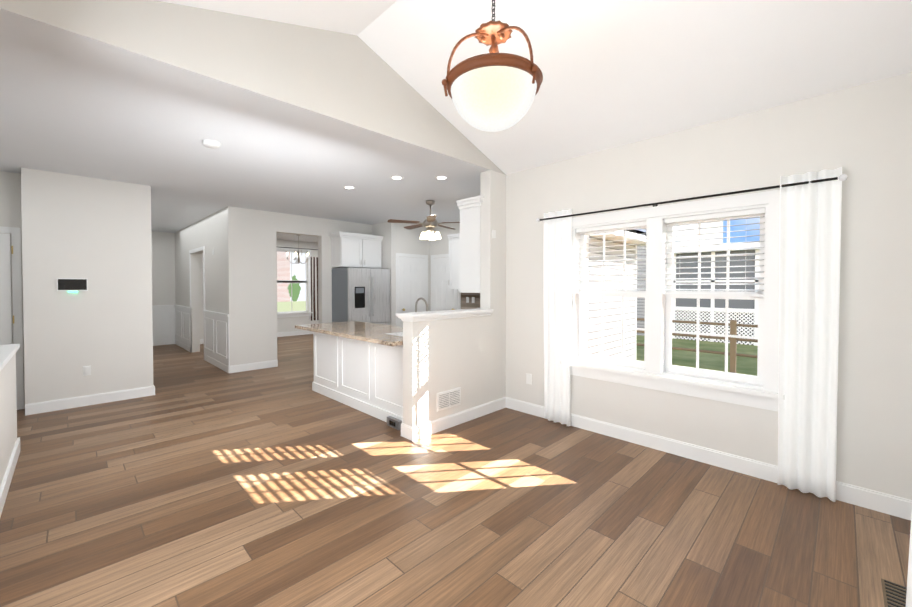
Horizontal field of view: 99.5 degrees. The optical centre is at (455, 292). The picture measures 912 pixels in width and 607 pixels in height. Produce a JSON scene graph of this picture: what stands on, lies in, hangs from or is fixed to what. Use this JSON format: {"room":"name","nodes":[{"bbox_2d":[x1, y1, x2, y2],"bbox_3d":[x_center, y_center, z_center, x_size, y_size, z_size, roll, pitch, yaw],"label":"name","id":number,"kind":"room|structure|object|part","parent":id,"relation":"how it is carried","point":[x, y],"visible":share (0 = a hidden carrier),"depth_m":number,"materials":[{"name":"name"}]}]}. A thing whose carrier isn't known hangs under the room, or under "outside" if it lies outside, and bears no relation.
{"room":"dining room","nodes":[
{"label":"dining room","id":0,"kind":"room"},
{"bbox_2d":[0,353,16,485],"bbox_3d":[-3.283,0.950,2.279,0.770,0.900,2.220,-1,1,-45],"label":"wall","id":1,"kind":"structure","parent":0,"point":[8,419],"depth_m":2.87,"materials":[{"name":"beige paint"}]},
{"bbox_2d":[0,344,19,370],"bbox_3d":[-3.283,0.483,2.275,0.815,0.035,2.265,-1,1,-45],"label":"cap","id":2,"kind":"object","parent":1,"relation":"on","point":[8,352],"visible":1,"depth_m":2.92,"materials":[{"name":"white wood"}]},
{"bbox_2d":[0,437,19,516],"bbox_3d":[-3.010,1.335,2.568,0.016,0.122,2.236,-1,1,-45],"label":"baseboard","id":3,"kind":"structure","parent":1,"relation":"attached to","point":[4,488],"depth_m":2.77,"materials":[{"name":"white wood"}]},
{"bbox_2d":[0,171,24,407],"bbox_3d":[-5.743,0.004,3.926,1.840,2.740,0.150,-1,1,-45],"label":"wall","id":4,"kind":"structure","parent":0,"point":[10,202],"depth_m":4.45,"materials":[{"name":"beige paint"}]},
{"bbox_2d":[0,233,11,344],"bbox_3d":[-5.361,0.350,4.123,0.810,2.020,0.115,-1,1,-45],"label":"door","id":5,"kind":"structure","parent":4,"relation":"in","point":[5,301],"depth_m":4.40,"materials":[{"name":"white wood"}]},
{"bbox_2d":[0,226,23,409],"bbox_3d":[-5.393,0.315,4.154,0.970,2.110,0.030,-1,1,-45],"label":"door frame","id":6,"kind":"structure","parent":4,"relation":"attached to","point":[15,232],"depth_m":4.47,"materials":[{"name":"white wood"}]},
{"bbox_2d":[83,365,90,375],"bbox_3d":[-4.420,0.942,4.627,0.070,0.115,0.030,-1,1,-45],"label":"electrical outlet plate","id":7,"kind":"object","parent":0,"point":[86,370],"depth_m":4.62,"materials":[{"name":"white plastic"}]},
{"bbox_2d":[21,167,152,403],"bbox_3d":[-6.244,-0.038,6.529,1.130,2.740,5.260,-1,1,-45],"label":"wall","id":8,"kind":"structure","parent":0,"point":[96,232],"depth_m":4.62,"materials":[{"name":"beige paint"}]},
{"bbox_2d":[57,278,87,291],"bbox_3d":[-4.499,-0.080,4.534,0.260,0.163,0.026,-1,1,-45],"label":"thermostat panel","id":9,"kind":"object","parent":8,"relation":"attached to","point":[72,284],"visible":0.91,"depth_m":4.52,"materials":[{"name":"black plastic"}]},
{"bbox_2d":[151,231,175,304],"bbox_3d":[-7.720,-0.076,8.877,2.360,2.740,0.150,-1,1,-45],"label":"wall","id":10,"kind":"structure","parent":0,"point":[163,268],"depth_m":9.38,"materials":[{"name":"beige paint"}]},
{"bbox_2d":[152,305,173,345],"bbox_3d":[-7.321,0.804,9.163,1.050,0.970,0.030,-1,1,-45],"label":"trim","id":11,"kind":"structure","parent":10,"relation":"attached to","point":[172,324],"depth_m":9.38,"materials":[{"name":"white wood"}]},
{"bbox_2d":[175,208,226,351],"bbox_3d":[-5.331,-0.063,8.048,0.150,2.740,4.400,-1,1,-45],"label":"wall","id":12,"kind":"structure","parent":0,"point":[208,232],"depth_m":7.66,"materials":[{"name":"beige paint"}]},
{"bbox_2d":[174,246,229,372],"bbox_3d":[-5.341,0.209,7.936,0.030,2.200,4.550,-1,1,-45],"label":"trim","id":13,"kind":"structure","parent":12,"relation":"attached to","point":[216,324],"depth_m":7.30,"materials":[{"name":"white wood"}]},
{"bbox_2d":[199,239,318,338],"bbox_3d":[-4.852,-0.113,11.106,4.850,2.740,0.150,-1,1,-45],"label":"wall","id":14,"kind":"structure","parent":0,"point":[286,324],"depth_m":11.13,"materials":[{"name":"beige paint"}]},
{"bbox_2d":[200,330,312,343],"bbox_3d":[-4.846,1.198,11.015,4.700,0.122,0.016,-1,1,-45],"label":"baseboard","id":15,"kind":"structure","parent":14,"relation":"attached to","point":[281,334],"depth_m":11.10,"materials":[{"name":"white wood"}]},
{"bbox_2d":[277,247,311,317],"bbox_3d":[-4.721,-0.278,11.156,1.110,1.990,0.140,-1,1,-45],"label":"window","id":16,"kind":"structure","parent":14,"relation":"in","point":[307,312],"depth_m":11.32,"materials":[{"name":"white wood"}]},
{"bbox_2d":[277,251,307,270],"bbox_3d":[-4.732,-0.885,11.157,0.890,0.523,0.030,-1,1,-45],"label":"window blind","id":17,"kind":"object","parent":16,"relation":"attached to","point":[291,263],"visible":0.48,"depth_m":11.13,"materials":[{"name":"white"}]},
{"bbox_2d":[311,257,318,320],"bbox_3d":[-4.270,-0.100,11.590,0.303,1.900,0.072,-1,1,-45],"label":"curtain","id":18,"kind":"object","parent":14,"relation":"hanging from","point":[314,311],"visible":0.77,"depth_m":11.58,"materials":[{"name":"fabric"}]},
{"bbox_2d":[0,0,588,426],"bbox_3d":[-0.277,-0.359,3.798,6.500,3.470,0.150,-1,1,-45],"label":"wall","id":19,"kind":"structure","parent":0,"point":[355,84],"depth_m":3.04,"materials":[{"name":"paint"}]},
{"bbox_2d":[396,308,492,321],"bbox_3d":[-0.078,0.233,4.006,1.163,0.072,0.250,-1,1,-45],"label":"trim","id":20,"kind":"structure","parent":19,"relation":"on","point":[434,315],"depth_m":3.82,"materials":[{"name":"white wood"}]},
{"bbox_2d":[437,387,460,411],"bbox_3d":[-0.067,1.084,3.915,0.330,0.180,0.014,-1,1,-45],"label":"air vent","id":21,"kind":"object","parent":19,"relation":"in","point":[447,399],"visible":1,"depth_m":3.90,"materials":[{"name":"white plastic"}]},
{"bbox_2d":[408,397,507,440],"bbox_3d":[0.084,1.310,4.068,1.386,0.122,0.016,-1,1,-45],"label":"baseboard","id":22,"kind":"structure","parent":19,"relation":"attached to","point":[426,429],"depth_m":3.96,"materials":[{"name":"white wood"}]},
{"bbox_2d":[456,195,483,292],"bbox_3d":[0.458,-0.548,4.829,0.899,1.105,0.387,-1,1,-45],"label":"upper cabinet","id":23,"kind":"object","parent":19,"relation":"attached to","point":[469,208],"visible":0.33,"depth_m":4.56,"materials":[{"name":"white wood"}]},
{"bbox_2d":[492,230,495,237],"bbox_3d":[0.433,-0.659,4.388,0.045,0.090,0.012,-1,1,-45],"label":"sensor","id":24,"kind":"object","parent":19,"relation":"attached to","point":[493,233],"depth_m":4.38,"materials":[{"name":"white plastic"}]},
{"bbox_2d":[225,206,371,365],"bbox_3d":[-2.396,-0.059,7.764,3.900,2.740,0.150,-1,1,-45],"label":"wall","id":25,"kind":"structure","parent":0,"point":[251,276],"depth_m":6.67,"materials":[{"name":"beige paint"}]},
{"bbox_2d":[230,360,277,372],"bbox_3d":[-3.448,1.269,6.617,0.760,0.122,0.016,-1,1,-45],"label":"baseboard","id":26,"kind":"structure","parent":25,"relation":"attached to","point":[272,363],"depth_m":6.60,"materials":[{"name":"white wood"}]},
{"bbox_2d":[328,231,383,267],"bbox_3d":[-1.976,-0.819,7.759,1.025,0.660,0.427,-1,1,-45],"label":"upper cabinet","id":27,"kind":"object","parent":25,"relation":"attached to","point":[353,250],"visible":1,"depth_m":7.55,"materials":[{"name":"white wood"}]},
{"bbox_2d":[372,222,429,325],"bbox_3d":[-1.183,-0.068,8.375,1.020,2.740,0.700,-1,1,-45],"label":"wall","id":28,"kind":"structure","parent":0,"point":[398,238],"depth_m":7.93,"materials":[{"name":"beige paint"}]},
{"bbox_2d":[396,253,427,325],"bbox_3d":[-0.916,0.252,8.141,0.850,2.105,0.016,-1,1,-45],"label":"door frame","id":29,"kind":"structure","parent":28,"relation":"attached to","point":[397,254],"depth_m":7.88,"materials":[{"name":"white wood"}]},
{"bbox_2d":[399,257,425,326],"bbox_3d":[-0.880,0.286,8.105,0.720,2.020,0.115,-1,1,-45],"label":"pantry door","id":30,"kind":"structure","parent":28,"relation":"in","point":[412,280],"depth_m":8.08,"materials":[{"name":"white wood"}]},
{"bbox_2d":[430,221,459,310],"bbox_3d":[0.450,-0.055,7.568,0.150,2.740,4.150,-1,1,-45],"label":"wall","id":31,"kind":"structure","parent":0,"point":[439,246],"depth_m":8.18,"materials":[{"name":"beige paint"}]},
{"bbox_2d":[432,257,457,310],"bbox_3d":[-0.264,0.286,8.098,0.116,2.020,0.760,-1,1,-45],"label":"door","id":32,"kind":"structure","parent":31,"relation":"in","point":[444,297],"depth_m":8.15,"materials":[{"name":"white wood"}]},
{"bbox_2d":[431,254,460,310],"bbox_3d":[-0.228,0.253,8.134,0.016,2.105,0.890,-1,1,-45],"label":"door frame","id":33,"kind":"structure","parent":31,"relation":"attached to","point":[440,255],"depth_m":8.21,"materials":[{"name":"white wood"}]},
{"bbox_2d":[447,233,459,288],"bbox_3d":[0.168,-0.584,7.458,0.388,1.060,0.575,-1,1,-45],"label":"upper cabinet","id":34,"kind":"object","parent":31,"relation":"attached to","point":[454,261],"visible":0.23,"depth_m":7.35,"materials":[{"name":"white wood"}]},
{"bbox_2d":[461,293,479,308],"bbox_3d":[0.977,0.183,6.928,0.013,0.456,2.487,-1,1,-45],"label":"backsplash","id":35,"kind":"structure","parent":31,"relation":"attached to","point":[470,300],"depth_m":7.60,"materials":[{"name":"tile"}]},
{"bbox_2d":[0,334,910,606],"bbox_3d":[-3.140,1.429,4.217,12.200,0.120,13.650,-1,1,-45],"label":"floor","id":36,"kind":"structure","parent":0,"point":[196,480],"depth_m":2.41,"materials":[{"name":"brown wood"}]},
{"bbox_2d":[25,386,151,415],"bbox_3d":[-4.379,1.301,4.684,1.130,0.122,0.016,-1,1,-45],"label":"baseboard","id":37,"kind":"structure","parent":36,"relation":"on","point":[67,403],"depth_m":4.63,"materials":[{"name":"white wood"}]},
{"bbox_2d":[312,332,335,399],"bbox_3d":[-1.494,0.917,5.277,0.640,0.870,0.739,-1,1,-45],"label":"base cabinet","id":38,"kind":"object","parent":36,"relation":"on","point":[324,383],"depth_m":5.07,"materials":[{"name":"white wood"}]},
{"bbox_2d":[336,336,367,413],"bbox_3d":[-0.977,0.925,4.761,0.640,0.870,0.722,-1,1,-45],"label":"base cabinet","id":39,"kind":"object","parent":36,"relation":"on","point":[364,377],"depth_m":4.58,"materials":[{"name":"white wood"}]},
{"bbox_2d":[332,267,389,324],"bbox_3d":[-1.867,0.418,7.670,0.905,1.770,0.731,-1,1,-45],"label":"fridge","id":40,"kind":"object","parent":36,"relation":"on","point":[361,294],"visible":0.73,"depth_m":7.40,"materials":[{"name":"grey metal"}]},
{"bbox_2d":[368,342,402,422],"bbox_3d":[-0.467,0.934,4.250,0.640,0.870,0.723,-1,1,-45],"label":"base cabinet","id":41,"kind":"object","parent":36,"relation":"on","point":[385,363],"depth_m":4.10,"materials":[{"name":"white wood"}]},
{"bbox_2d":[387,416,401,429],"bbox_3d":[-0.631,1.331,3.931,0.047,0.085,0.200,-1,1,-45],"label":"electrical outlet box","id":42,"kind":"object","parent":36,"relation":"on","point":[393,422],"visible":0.96,"depth_m":3.90,"materials":[{"name":"grey metal"}]},
{"bbox_2d":[881,578,906,606],"bbox_3d":[2.031,1.404,1.764,0.250,0.009,0.110,-1,1,-45],"label":"floor vent","id":43,"kind":"object","parent":36,"relation":"in","point":[894,594],"visible":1,"depth_m":1.79,"materials":[{"name":"brown wood"}]},
{"bbox_3d":[0.060,0.905,6.023,2.603,0.870,2.487,-1,1,-45],"label":"base cabinet","id":44,"kind":"object","parent":36,"relation":"on","visible":0},
{"bbox_2d":[295,321,402,338],"bbox_3d":[-1.290,0.466,4.926,0.904,0.040,1.541,-1,1,-45],"label":"countertop","id":45,"kind":"structure","parent":44,"relation":"on","point":[367,332],"depth_m":4.76,"materials":[{"name":"beige stone"}]},
{"bbox_2d":[354,330,402,345],"bbox_3d":[0.405,0.463,5.054,3.481,0.040,0.645,-1,1,-45],"label":"countertop","id":46,"kind":"structure","parent":44,"relation":"on","point":[382,338],"depth_m":3.93,"materials":[{"name":"beige stone"}]},
{"bbox_2d":[386,297,427,336],"bbox_3d":[-0.429,0.256,4.229,0.520,0.400,0.440,-1,1,-45],"label":"sink faucet","id":47,"kind":"object","parent":46,"relation":"on","point":[401,333],"visible":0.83,"depth_m":4.16,"materials":[{"name":"silver metal"}]},
{"bbox_2d":[0,0,911,242],"bbox_3d":[-2.521,-1.800,5.667,9.200,0.810,12.400,-1,1,-45],"label":"ceiling","id":48,"kind":"structure","parent":0,"point":[616,73],"depth_m":2.94,"materials":[{"name":"white paint"}]},
{"bbox_2d":[202,140,219,148],"bbox_3d":[-2.225,-1.342,3.511,0.140,0.035,0.140,-1,1,-45],"label":"recessed light","id":49,"kind":"object","parent":48,"relation":"attached to","point":[213,144],"visible":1,"depth_m":3.48,"materials":[{"name":"white plastic"}]},
{"bbox_2d":[286,235,308,263],"bbox_3d":[-3.985,-1.085,9.764,0.558,0.749,0.533,-1,1,-45],"label":"dining chandelier","id":50,"kind":"object","parent":48,"relation":"hanging from","point":[298,260],"visible":0.94,"depth_m":9.73,"materials":[{"name":"silver metal"}]},
{"bbox_2d":[343,186,354,188],"bbox_3d":[-1.411,-1.383,5.115,0.160,0.006,0.160,-1,1,-45],"label":"recessed light","id":51,"kind":"object","parent":48,"relation":"in","point":[348,187],"visible":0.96,"depth_m":5.10,"materials":[{"name":"white plastic"}]},
{"bbox_2d":[390,176,402,179],"bbox_3d":[-0.711,-1.375,4.655,0.160,0.006,0.160,-1,1,-45],"label":"recessed light","id":52,"kind":"object","parent":48,"relation":"in","point":[396,177],"visible":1,"depth_m":4.63,"materials":[{"name":"white plastic"}]},
{"bbox_2d":[387,200,459,239],"bbox_3d":[-0.415,-1.107,5.963,1.274,0.584,1.237,-1,1,-45],"label":"kitchen ceiling fan","id":53,"kind":"object","parent":48,"relation":"hanging from","point":[430,222],"visible":1,"depth_m":5.86,"materials":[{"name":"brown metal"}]},
{"bbox_2d":[435,176,447,179],"bbox_3d":[-0.174,-1.375,4.655,0.160,0.006,0.160,-1,1,-45],"label":"recessed light","id":54,"kind":"object","parent":48,"relation":"in","point":[441,177],"visible":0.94,"depth_m":4.63,"materials":[{"name":"white plastic"}]},
{"bbox_2d":[442,0,542,131],"bbox_3d":[0.215,-1.487,2.127,0.536,1.160,0.559,-1,1,-45],"label":"light","id":55,"kind":"object","parent":48,"relation":"hanging from","point":[493,90],"visible":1,"depth_m":2.00,"materials":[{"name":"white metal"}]},
{"bbox_2d":[506,72,911,499],"bbox_3d":[1.781,0.161,3.494,0.170,3.240,3.500,-1,1,-45],"label":"wall","id":56,"kind":"structure","parent":0,"point":[861,135],"depth_m":2.79,"materials":[{"name":"beige paint"}]},
{"bbox_2d":[526,373,531,384],"bbox_3d":[0.821,0.977,4.344,0.006,0.115,0.070,-1,1,-45],"label":"electrical outlet plate","id":57,"kind":"object","parent":56,"relation":"attached to","point":[528,376],"depth_m":4.34,"materials":[{"name":"white plastic"}]},
{"bbox_2d":[560,190,784,410],"bbox_3d":[1.782,0.054,3.438,0.205,1.605,1.780,-1,1,-45],"label":"window","id":58,"kind":"structure","parent":56,"relation":"in","point":[653,374],"depth_m":3.34,"materials":[{"name":"white wood"}]},
{"bbox_2d":[576,208,764,296],"bbox_3d":[1.782,-0.305,3.432,0.055,0.663,1.512,-1,1,-45],"label":"window blind","id":59,"kind":"object","parent":58,"relation":"attached to","point":[758,211],"visible":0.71,"depth_m":3.24,"materials":[{"name":"white plastic"}]},
{"bbox_3d":[1.829,0.031,3.483,0.055,1.340,1.520,-1,1,-45],"label":"sunroom window sashes","id":60,"kind":"part","parent":58,"relation":"part of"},
{"bbox_2d":[536,167,847,501],"bbox_3d":[1.718,0.272,3.363,0.107,2.198,2.352,-1,1,-45],"label":"curtains","id":61,"kind":"object","parent":56,"relation":"attached to","point":[809,246],"visible":1,"depth_m":2.69,"materials":[{"name":"white fabric"}]},
{"bbox_2d":[504,397,911,519],"bbox_3d":[1.704,1.320,3.458,0.016,0.122,3.170,-1,1,-45],"label":"baseboard","id":62,"kind":"structure","parent":56,"relation":"attached to","point":[896,506],"depth_m":3.07,"materials":[{"name":"white wood"}]},
{"label":"outside","id":63,"kind":"structure","parent":0,"visible":0},
{"bbox_2d":[277,251,305,311],"bbox_3d":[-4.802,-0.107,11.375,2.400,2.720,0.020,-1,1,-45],"label":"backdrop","id":64,"kind":"structure","parent":63,"point":[284,296],"depth_m":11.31,"materials":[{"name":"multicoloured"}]},
{"bbox_2d":[636,335,757,375],"bbox_3d":[16.567,1.555,20.554,44.830,0.100,60.000,-1,1,-45],"label":"lawn","id":65,"kind":"structure","parent":63,"point":[744,365],"depth_m":10.05,"materials":[{"name":"green plant"}]},
{"bbox_2d":[588,228,645,359],"bbox_3d":[0.793,-2.004,8.693,5.830,7.400,6.400,-1,1,-45],"label":"house","id":66,"kind":"structure","parent":65,"relation":"on","point":[612,317],"depth_m":6.65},
{"bbox_2d":[636,318,757,372],"bbox_3d":[4.125,1.026,11.513,2.520,1.250,16.910,-1,1,-45],"label":"fence","id":67,"kind":"object","parent":65,"relation":"on","point":[733,325],"visible":0.1,"depth_m":8.11,"materials":[{"name":"brown wood"}]},
{"bbox_2d":[636,220,758,345],"bbox_3d":[9.929,-3.247,17.519,9.800,9.600,23.600,-1,1,-45],"label":"neighbouring house","id":68,"kind":"structure","parent":65,"relation":"on","point":[740,311],"depth_m":12.83,"materials":[{"name":"grey"}]}
]}

